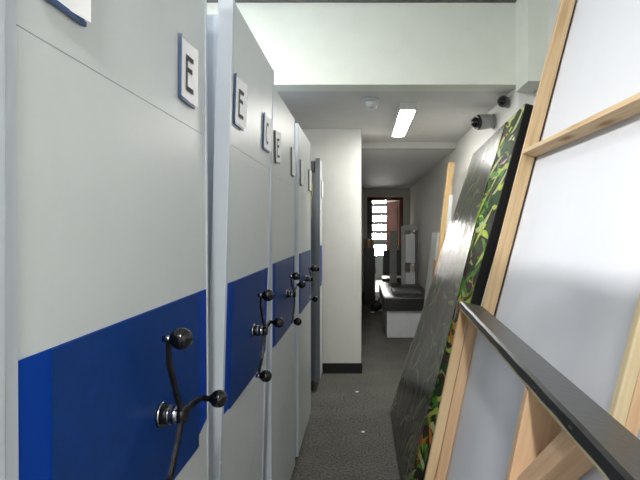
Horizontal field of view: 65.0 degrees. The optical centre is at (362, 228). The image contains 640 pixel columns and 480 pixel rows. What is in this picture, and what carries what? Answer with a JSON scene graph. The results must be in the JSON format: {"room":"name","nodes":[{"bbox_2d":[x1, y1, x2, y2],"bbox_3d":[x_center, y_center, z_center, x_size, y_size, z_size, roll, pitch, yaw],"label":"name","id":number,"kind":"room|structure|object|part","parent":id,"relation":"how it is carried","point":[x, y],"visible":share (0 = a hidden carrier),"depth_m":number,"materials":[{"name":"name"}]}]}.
{"room":"art storage room","nodes":[
{"label":"art storage room","id":0,"kind":"room"},
{"bbox_2d":[302,129,361,362],"bbox_3d":[-1.610,0.200,8.600,3.180,2.600,6.800,0,0,0],"label":"wall","id":1,"kind":"structure","parent":0,"point":[338,150],"depth_m":5.20,"materials":[{"name":"paint"}]},
{"bbox_2d":[322,287,362,373],"bbox_3d":[-0.219,1.448,8.594,0.422,0.105,6.812,0,0,0],"label":"baseboard","id":2,"kind":"structure","parent":1,"relation":"attached to","point":[327,368],"depth_m":5.19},
{"bbox_2d":[291,280,413,479],"bbox_3d":[-0.500,1.550,5.850,5.400,0.100,18.100,0,0,0],"label":"floor","id":3,"kind":"structure","parent":0,"point":[334,446],"depth_m":3.98,"materials":[{"name":"carpet"}]},
{"bbox_2d":[0,0,4,479],"bbox_3d":[-1.351,0.424,0.193,1.904,2.152,0.735,0,0,0],"label":"shelf","id":4,"kind":"object","parent":3,"relation":"on","point":[2,2],"visible":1,"depth_m":0.56,"materials":[{"name":"metal"}]},
{"bbox_2d":[5,0,227,479],"bbox_3d":[-1.309,0.424,0.941,1.985,2.152,0.745,0,0,0],"label":"shelf","id":5,"kind":"object","parent":3,"relation":"on","point":[107,359],"visible":1,"depth_m":0.80,"materials":[{"name":"metal"}]},
{"bbox_3d":[-0.363,0.285,0.964,0.018,0.174,0.076,0,0,0],"label":"arm","id":6,"kind":"part","parent":5,"relation":"part of","materials":[{"name":"black metal"}]},
{"bbox_3d":[-0.363,0.440,0.940,0.018,0.148,0.123,0,0,0],"label":"arm","id":7,"kind":"part","parent":5,"relation":"part of","materials":[{"name":"black metal"}]},
{"bbox_3d":[-0.339,0.204,0.933,0.041,0.041,0.041,0,0,0],"label":"knob","id":8,"kind":"part","parent":5,"relation":"part of","materials":[{"name":"black plastic"}]},
{"bbox_3d":[-0.363,0.383,1.086,0.018,0.042,0.182,0,0,0],"label":"arm","id":9,"kind":"part","parent":5,"relation":"part of","materials":[{"name":"black metal"}]},
{"bbox_3d":[-0.338,0.397,1.171,0.041,0.041,0.041,0,0,0],"label":"knob","id":10,"kind":"part","parent":5,"relation":"part of","materials":[{"name":"black plastic"}]},
{"bbox_2d":[207,0,283,479],"bbox_3d":[-1.312,0.419,1.730,2.022,2.162,0.650,0,0,0],"label":"shelf","id":11,"kind":"object","parent":3,"relation":"on","point":[240,78],"visible":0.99,"depth_m":1.54,"materials":[{"name":"metal"}]},
{"bbox_3d":[-0.352,0.431,1.732,0.018,0.146,0.091,2,0,0],"label":"arm","id":12,"kind":"part","parent":11,"relation":"part of","materials":[{"name":"black metal"}]},
{"bbox_3d":[-0.348,0.291,1.732,0.018,0.146,0.091,2,0,0],"label":"arm","id":13,"kind":"part","parent":11,"relation":"part of","materials":[{"name":"black metal"}]},
{"bbox_3d":[-0.329,0.498,1.693,0.041,0.041,0.041,2,0,0],"label":"knob","id":14,"kind":"part","parent":11,"relation":"part of","materials":[{"name":"black plastic"}]},
{"bbox_3d":[-0.321,0.225,1.693,0.041,0.041,0.041,2,0,0],"label":"knob","id":15,"kind":"part","parent":11,"relation":"part of","materials":[{"name":"black plastic"}]},
{"bbox_3d":[-0.325,0.361,1.930,0.041,0.041,0.041,2,0,0],"label":"knob","id":16,"kind":"part","parent":11,"relation":"part of","materials":[{"name":"black plastic"}]},
{"bbox_2d":[263,87,305,479],"bbox_3d":[-1.310,0.424,2.580,1.990,2.152,0.760,0,0,0],"label":"shelf","id":17,"kind":"object","parent":3,"relation":"on","point":[279,426],"visible":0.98,"depth_m":2.48,"materials":[{"name":"metal"}]},
{"bbox_3d":[-0.425,0.375,2.580,0.040,2.050,0.759,0,0,0],"label":"panel","id":18,"kind":"part","parent":17,"relation":"part of","materials":[{"name":"metal"}]},
{"bbox_3d":[-0.360,0.287,2.554,0.018,0.113,0.110,0,0,0],"label":"arm","id":19,"kind":"part","parent":17,"relation":"part of","materials":[{"name":"metal"}]},
{"bbox_3d":[-0.360,0.410,2.584,0.018,0.145,0.052,0,0,0],"label":"arm","id":20,"kind":"part","parent":17,"relation":"part of","materials":[{"name":"metal"}]},
{"bbox_3d":[-0.335,0.237,2.505,0.041,0.041,0.041,0,0,0],"label":"knob","id":21,"kind":"part","parent":17,"relation":"part of","materials":[{"name":"black plastic"}]},
{"bbox_3d":[-0.335,0.475,2.565,0.041,0.041,0.041,0,0,0],"label":"knob","id":22,"kind":"part","parent":17,"relation":"part of","materials":[{"name":"black plastic"}]},
{"bbox_3d":[-0.335,0.305,2.742,0.041,0.041,0.041,0,0,0],"label":"knob","id":23,"kind":"part","parent":17,"relation":"part of","materials":[{"name":"black plastic"}]},
{"bbox_2d":[295,123,319,456],"bbox_3d":[-1.305,0.424,3.445,1.990,2.152,0.730,0,0,0],"label":"shelf","id":24,"kind":"object","parent":3,"relation":"on","point":[303,173],"visible":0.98,"depth_m":3.25,"materials":[{"name":"metal"}]},
{"bbox_3d":[-0.420,0.375,3.445,0.040,2.050,0.729,0,0,0],"label":"panel","id":25,"kind":"part","parent":24,"relation":"part of","materials":[{"name":"metal"}]},
{"bbox_3d":[-0.330,0.264,3.335,0.041,0.041,0.041,0,0,0],"label":"knob","id":26,"kind":"part","parent":24,"relation":"part of","materials":[{"name":"black plastic"}]},
{"bbox_2d":[311,158,322,389],"bbox_3d":[-1.343,0.424,4.739,1.914,2.152,0.302,0,0,0],"label":"shelf","id":27,"kind":"object","parent":3,"relation":"on","point":[316,166],"visible":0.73,"depth_m":4.61,"materials":[{"name":"metal"}]},
{"bbox_3d":[-0.420,0.375,4.745,0.040,2.050,0.289,0,0,0],"label":"panel","id":28,"kind":"part","parent":27,"relation":"part of","materials":[{"name":"metal"}]},
{"bbox_2d":[364,248,375,304],"bbox_3d":[0.140,0.940,10.200,0.250,1.120,0.600,0,0,0],"label":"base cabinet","id":29,"kind":"object","parent":3,"relation":"on","point":[369,253],"visible":0.91,"depth_m":9.90,"materials":[{"name":"black wood"}]},
{"bbox_2d":[364,239,373,247],"bbox_3d":[0.120,0.293,10.100,0.200,0.173,0.324,0,0,0],"label":"cardboard box","id":30,"kind":"object","parent":29,"relation":"on","point":[368,243],"visible":1,"depth_m":9.94,"materials":[{"name":"brown cardboard"}]},
{"bbox_2d":[370,297,381,310],"bbox_3d":[0.250,1.372,9.200,0.237,0.256,0.200,0,0,0],"label":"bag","id":31,"kind":"object","parent":3,"relation":"on","point":[376,305],"visible":0.96,"depth_m":9.13,"materials":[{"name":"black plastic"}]},
{"bbox_2d":[379,250,400,300],"bbox_3d":[0.600,0.960,10.200,0.538,1.079,0.600,0,0,0],"label":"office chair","id":32,"kind":"object","parent":3,"relation":"on","point":[386,253],"visible":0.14,"depth_m":9.93,"materials":[{"name":"black plastic"}]},
{"bbox_3d":[0.600,1.020,10.200,0.440,0.080,0.440,0,0,0],"label":"seat","id":33,"kind":"part","parent":32,"relation":"part of","materials":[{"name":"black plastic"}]},
{"bbox_3d":[0.610,0.670,9.960,0.420,0.500,0.060,0,0,0],"label":"backrest","id":34,"kind":"part","parent":32,"relation":"part of","materials":[{"name":"black fabric"}]},
{"bbox_2d":[390,231,396,282],"bbox_3d":[0.560,0.770,9.300,0.240,1.460,0.240,0,0,0],"label":"notice board","id":35,"kind":"object","parent":3,"relation":"on","point":[393,234],"visible":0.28,"depth_m":9.28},
{"bbox_2d":[379,282,424,337],"bbox_3d":[0.624,1.200,7.800,0.692,0.600,1.900,0,0,0],"label":"bench","id":36,"kind":"object","parent":3,"relation":"on","point":[402,307],"visible":0.91,"depth_m":6.90,"materials":[{"name":"laminate"}]},
{"bbox_3d":[0.293,0.931,7.810,0.030,0.013,1.880,0,0,0],"label":"edge rail","id":37,"kind":"part","parent":36,"relation":"part of","materials":[{"name":"laminate"}]},
{"bbox_2d":[391,287,420,293],"bbox_3d":[0.630,0.919,7.450,0.400,0.038,0.500,0,0,0],"label":"tray","id":38,"kind":"object","parent":36,"relation":"on","point":[394,290],"depth_m":7.32,"materials":[{"name":"black plastic"}]},
{"bbox_2d":[400,224,418,286],"bbox_3d":[0.750,0.425,8.100,0.300,1.000,0.240,0,0,0],"label":"display stand","id":39,"kind":"object","parent":36,"relation":"on","point":[409,242],"visible":1,"depth_m":8.05,"materials":[{"name":"laminate"}]},
{"bbox_3d":[0.650,0.424,8.100,0.060,0.939,0.060,0,0,0],"label":"post","id":40,"kind":"part","parent":39,"relation":"part of","materials":[{"name":"grey metal"}]},
{"bbox_3d":[0.760,0.797,8.090,0.156,0.185,0.080,0,0,0],"label":"panel","id":41,"kind":"part","parent":39,"relation":"part of","materials":[{"name":"laminate"}]},
{"bbox_3d":[0.760,0.315,8.090,0.156,0.460,0.080,0,0,0],"label":"panel","id":42,"kind":"part","parent":39,"relation":"part of","materials":[{"name":"laminate"}]},
{"bbox_3d":[0.865,0.424,8.100,0.050,0.939,0.060,0,0,0],"label":"post","id":43,"kind":"part","parent":39,"relation":"part of","materials":[{"name":"grey metal"}]},
{"bbox_2d":[424,232,439,304],"bbox_3d":[0.792,0.771,6.000,0.184,1.462,0.500,0,0,0],"label":"leaning board","id":44,"kind":"object","parent":3,"relation":"on","point":[435,235],"visible":0.5,"depth_m":6.00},
{"bbox_2d":[431,260,435,282],"bbox_3d":[0.750,0.923,5.525,0.179,1.165,0.090,0,0,0],"label":"wooden plank","id":45,"kind":"object","parent":3,"relation":"on","point":[434,263],"visible":0.22,"depth_m":5.49,"materials":[{"name":"brown wood"}]},
{"bbox_2d":[435,162,454,270],"bbox_3d":[0.822,0.395,5.395,0.324,2.224,0.090,0,0,0],"label":"wooden plank","id":46,"kind":"object","parent":3,"relation":"on","point":[450,170],"visible":0.47,"depth_m":5.35,"materials":[{"name":"yellow wood"}]},
{"bbox_2d":[445,195,452,239],"bbox_3d":[0.825,0.576,5.160,0.190,1.852,0.120,0,0,0],"label":"board","id":47,"kind":"object","parent":3,"relation":"on","point":[450,196],"visible":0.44,"depth_m":5.12,"materials":[{"name":"laminate"}]},
{"bbox_2d":[390,103,533,479],"bbox_3d":[0.587,0.438,3.315,0.742,2.152,1.570,0,0,0],"label":"canvas","id":48,"kind":"object","parent":3,"relation":"on","point":[463,269],"visible":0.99,"depth_m":3.00,"materials":[{"name":"green fabric"}]},
{"bbox_2d":[424,302,639,479],"bbox_3d":[0.187,0.877,0.953,0.333,1.275,1.407,0,0,3],"label":"framed canvas","id":49,"kind":"object","parent":3,"relation":"on","point":[505,412],"visible":1,"depth_m":1.06,"materials":[{"name":"brown wood"}]},
{"bbox_3d":[0.314,0.261,0.953,0.068,0.033,1.392,0,0,3],"label":"rail","id":50,"kind":"part","parent":49,"relation":"part of","materials":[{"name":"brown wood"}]},
{"bbox_2d":[482,0,639,439],"bbox_3d":[0.705,0.011,1.477,0.859,3.020,1.854,0,0,0],"label":"framed canvas","id":51,"kind":"object","parent":3,"relation":"on","point":[564,278],"visible":0.71,"depth_m":1.75,"materials":[{"name":"white fabric"}]},
{"bbox_2d":[362,189,409,291],"bbox_3d":[0.550,0.215,12.075,1.140,2.570,0.150,0,0,0],"label":"wall","id":52,"kind":"structure","parent":0,"point":[405,193],"depth_m":12.00,"materials":[{"name":"paint"}]},
{"bbox_2d":[367,197,402,282],"bbox_3d":[0.530,0.370,12.345,0.860,2.260,0.790,0,0,0],"label":"door","id":53,"kind":"structure","parent":52,"relation":"in","point":[394,210],"depth_m":12.00,"materials":[{"name":"brown wood"}]},
{"bbox_2d":[277,91,510,188],"bbox_3d":[-0.950,-1.054,7.890,4.500,0.172,8.220,0,0,0],"label":"ceiling","id":54,"kind":"structure","parent":0,"point":[439,116],"depth_m":4.75,"materials":[{"name":"paint"}]},
{"bbox_2d":[363,97,378,109],"bbox_3d":[0.065,-0.998,4.000,0.124,0.085,0.124,0,0,0],"label":"smoke detector","id":55,"kind":"object","parent":54,"relation":"attached to","point":[371,103],"visible":1,"depth_m":3.96,"materials":[{"name":"plastic"}]},
{"bbox_2d":[391,103,416,136],"bbox_3d":[0.375,-1.010,4.740,0.140,0.060,1.240,0,0,0],"label":"ceiling light","id":56,"kind":"object","parent":54,"relation":"attached to","point":[406,111],"visible":1,"depth_m":4.48,"materials":[{"name":"white plastic"}]},
{"bbox_2d":[393,110,414,136],"bbox_3d":[0.375,-0.985,4.740,0.124,0.010,1.170,0,0,0],"label":"diffuser","id":57,"kind":"object","parent":56,"relation":"attached to","point":[403,120],"depth_m":4.62,"materials":[{"name":"white plastic"}]},
{"bbox_2d":[361,142,455,148],"bbox_3d":[0.550,-1.004,6.040,1.140,0.072,0.080,0,0,0],"label":"beam","id":58,"kind":"structure","parent":54,"relation":"attached to","point":[364,145],"depth_m":6.00,"materials":[{"name":"paint"}]},
{"bbox_2d":[410,0,560,305],"bbox_3d":[1.260,-0.080,4.400,0.280,3.160,15.200,0,0,0],"label":"wall","id":59,"kind":"structure","parent":0,"point":[427,195],"depth_m":6.87,"materials":[{"name":"paint"}]},
{"bbox_2d":[207,3,515,90],"bbox_3d":[-0.950,-1.335,3.690,4.500,0.590,0.180,0,0,0],"label":"beam","id":60,"kind":"structure","parent":59,"relation":"attached to","point":[307,46],"depth_m":3.60,"materials":[{"name":"paint"}]},
{"bbox_2d":[207,0,516,2],"bbox_3d":[-1.050,-1.647,3.678,4.300,0.025,0.205,0,0,0],"label":"trim","id":61,"kind":"structure","parent":59,"relation":"attached to","point":[208,1],"depth_m":3.59,"materials":[{"name":"white paint"}]},
{"bbox_2d":[471,114,495,129],"bbox_3d":[1.024,-0.910,4.247,0.227,0.145,0.132,0,0,-13],"label":"security camera","id":62,"kind":"object","parent":59,"relation":"attached to","point":[480,121],"visible":1,"depth_m":4.20,"materials":[{"name":"black plastic"}]},
{"bbox_3d":[1.110,-0.920,4.270,0.020,0.125,0.125,0,0,0],"label":"mount plate","id":63,"kind":"part","parent":62,"relation":"part of","materials":[{"name":"white plastic"}]},
{"bbox_2d":[497,96,509,107],"bbox_3d":[1.083,-0.971,3.823,0.090,0.094,0.155,0,0,38],"label":"security camera","id":64,"kind":"object","parent":59,"relation":"attached to","point":[503,101],"visible":1,"depth_m":3.77,"materials":[{"name":"black plastic"}]},
{"bbox_2d":[516,0,547,91],"bbox_3d":[1.167,-1.323,3.465,0.135,0.674,0.270,0,0,0],"label":"beam","id":65,"kind":"structure","parent":59,"relation":"attached to","point":[531,15],"depth_m":3.33,"materials":[{"name":"paint"}]},
{"bbox_3d":[0.500,0.150,13.525,3.600,2.700,2.750,0,0,0],"label":"wall","id":66,"kind":"structure","parent":0,"visible":0},
{"bbox_2d":[373,201,386,254],"bbox_3d":[0.435,0.325,14.825,0.570,2.350,0.110,0,0,0],"label":"window","id":67,"kind":"structure","parent":66,"relation":"in","point":[379,207],"depth_m":14.86,"materials":[{"name":"white"}]},
{"bbox_2d":[374,243,385,279],"bbox_3d":[0.435,0.925,14.870,0.570,1.150,0.060,0,0,0],"label":"door","id":68,"kind":"structure","parent":66,"relation":"in","point":[378,258],"depth_m":14.84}
]}

